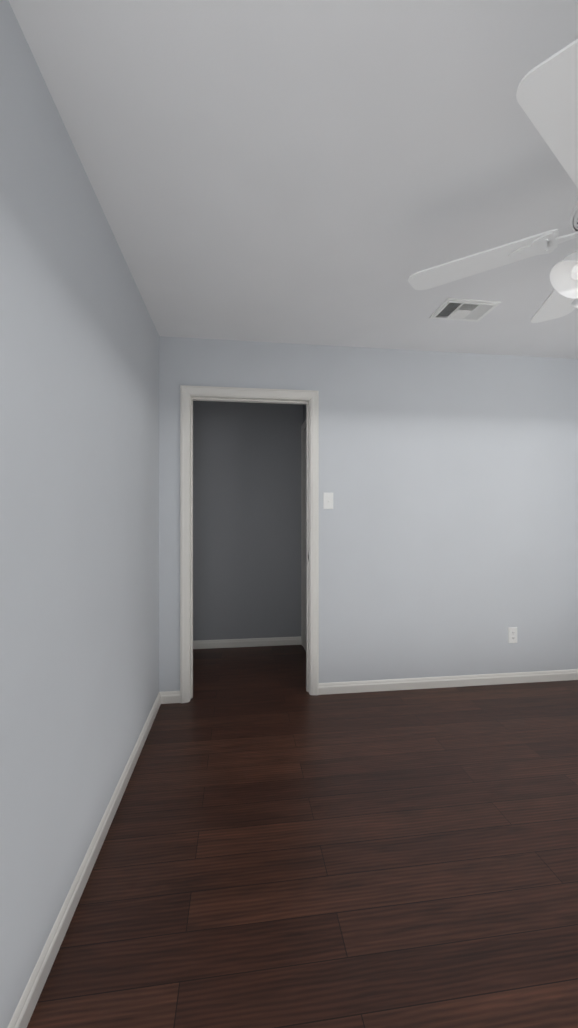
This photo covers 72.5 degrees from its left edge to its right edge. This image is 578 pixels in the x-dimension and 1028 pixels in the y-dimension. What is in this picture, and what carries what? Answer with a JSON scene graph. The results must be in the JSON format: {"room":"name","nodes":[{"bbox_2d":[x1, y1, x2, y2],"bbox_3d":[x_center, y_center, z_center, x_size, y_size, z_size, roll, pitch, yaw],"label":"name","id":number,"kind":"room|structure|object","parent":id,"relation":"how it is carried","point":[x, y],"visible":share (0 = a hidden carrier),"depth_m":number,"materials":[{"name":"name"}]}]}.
{"room":"empty bedroom","nodes":[
{"label":"empty bedroom","id":0,"kind":"room"},
{"bbox_2d":[0,0,158,1027],"bbox_3d":[-0.718,0.036,1.028,0.110,2.440,3.200,0,0,-7],"label":"wall","id":1,"kind":"structure","parent":0,"point":[79,513],"depth_m":1.18,"materials":[{"name":"paint"}]},
{"bbox_2d":[7,692,160,1027],"bbox_3d":[-0.656,1.218,1.034,0.013,0.076,3.200,0,0,-7],"label":"baseboard","id":2,"kind":"structure","parent":1,"relation":"attached to","point":[24,1010],"depth_m":1.24,"materials":[{"name":"white wood"}]},
{"bbox_2d":[193,401,300,640],"bbox_3d":[-0.977,0.039,3.732,2.450,2.440,0.110,0,0,-7],"label":"wall","id":3,"kind":"structure","parent":0,"point":[246,520],"depth_m":3.75,"materials":[{"name":"paint"}]},
{"bbox_2d":[193,636,300,648],"bbox_3d":[-0.969,1.221,3.669,2.230,0.076,0.013,0,0,-7],"label":"baseboard","id":4,"kind":"structure","parent":3,"relation":"attached to","point":[233,643],"depth_m":3.74,"materials":[{"name":"white wood"}]},
{"bbox_2d":[8,0,577,358],"bbox_3d":[0.729,-1.234,1.786,5.550,0.100,4.660,0,0,-7],"label":"ceiling","id":5,"kind":"structure","parent":0,"point":[328,172],"depth_m":1.31,"materials":[{"name":"paint"}]},
{"bbox_2d":[429,298,500,321],"bbox_3d":[1.012,-1.177,2.285,0.315,0.011,0.215,0,0,-7],"label":"ceiling vent","id":6,"kind":"object","parent":5,"relation":"in","point":[462,309],"visible":1,"depth_m":2.27,"materials":[{"name":"white metal"}]},
{"bbox_2d":[408,197,577,289],"label":"blade","id":7,"kind":"object","parent":5,"relation":"hanging from","point":[546,242],"depth_m":1.41,"materials":[{"name":"white wood"}]},
{"bbox_2d":[516,39,577,187],"label":"blade","id":8,"kind":"object","parent":5,"relation":"hanging from","point":[547,95],"depth_m":0.88,"materials":[{"name":"white wood"}]},
{"bbox_2d":[531,251,577,322],"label":"fan light","id":9,"kind":"object","parent":5,"relation":"hanging from","point":[563,299],"depth_m":1.30,"materials":[{"name":"white glass"}]},
{"bbox_2d":[27,645,577,1027],"bbox_3d":[0.729,1.306,1.783,5.550,0.100,4.660,0,0,-7],"label":"floor","id":10,"kind":"structure","parent":0,"point":[281,847],"depth_m":1.41,"materials":[{"name":"brown wood"}]},
{"bbox_2d":[301,404,305,428],"bbox_3d":[0.251,0.038,3.347,0.110,2.440,0.940,0,0,-7],"label":"wall","id":11,"kind":"structure","parent":0,"point":[303,407],"depth_m":3.79,"materials":[{"name":"paint"}]},
{"bbox_2d":[301,420,305,645],"bbox_3d":[0.181,0.201,3.378,0.020,2.115,0.874,0,0,-7],"label":"door frame","id":12,"kind":"structure","parent":11,"relation":"attached to","point":[303,426],"depth_m":3.77,"materials":[{"name":"white wood"}]},
{"bbox_2d":[303,429,305,650],"bbox_3d":[0.184,0.237,3.378,0.010,2.030,0.756,0,0,-7],"label":"hall door","id":13,"kind":"structure","parent":11,"relation":"in","point":[304,539],"depth_m":3.66,"materials":[{"name":"white wood"}]},
{"bbox_2d":[159,336,577,691],"bbox_3d":[0.202,0.038,2.812,4.560,2.440,0.110,0,0,-7],"label":"wall","id":14,"kind":"structure","parent":0,"point":[448,534],"depth_m":2.85,"materials":[{"name":"paint"}]},
{"bbox_2d":[160,691,179,703],"bbox_3d":[-0.793,1.220,2.623,0.138,0.076,0.013,0,0,-7],"label":"baseboard","id":15,"kind":"structure","parent":14,"relation":"attached to","point":[168,697],"depth_m":2.62,"materials":[{"name":"white wood"}]},
{"bbox_2d":[180,385,318,702],"bbox_3d":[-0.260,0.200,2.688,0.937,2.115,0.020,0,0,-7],"label":"door frame","id":16,"kind":"structure","parent":14,"relation":"attached to","point":[186,391],"depth_m":2.68,"materials":[{"name":"white wood"}]},
{"bbox_2d":[323,493,332,508],"bbox_3d":[0.277,-0.092,2.756,0.071,0.116,0.019,0,0,-7],"label":"switch plate","id":17,"kind":"object","parent":14,"relation":"attached to","point":[327,500],"visible":1,"depth_m":2.76,"materials":[{"name":"white plastic"}]},
{"bbox_2d":[319,669,577,694],"bbox_3d":[1.338,1.220,2.891,2.285,0.076,0.013,0,0,-7],"label":"baseboard","id":18,"kind":"structure","parent":14,"relation":"attached to","point":[432,682],"depth_m":2.86,"materials":[{"name":"white wood"}]},
{"bbox_2d":[508,627,516,642],"bbox_3d":[1.667,0.903,2.936,0.071,0.116,0.007,0,0,-7],"label":"electrical outlet","id":19,"kind":"object","parent":14,"relation":"attached to","point":[512,634],"visible":1,"depth_m":2.93,"materials":[{"name":"white plastic"}]}
]}

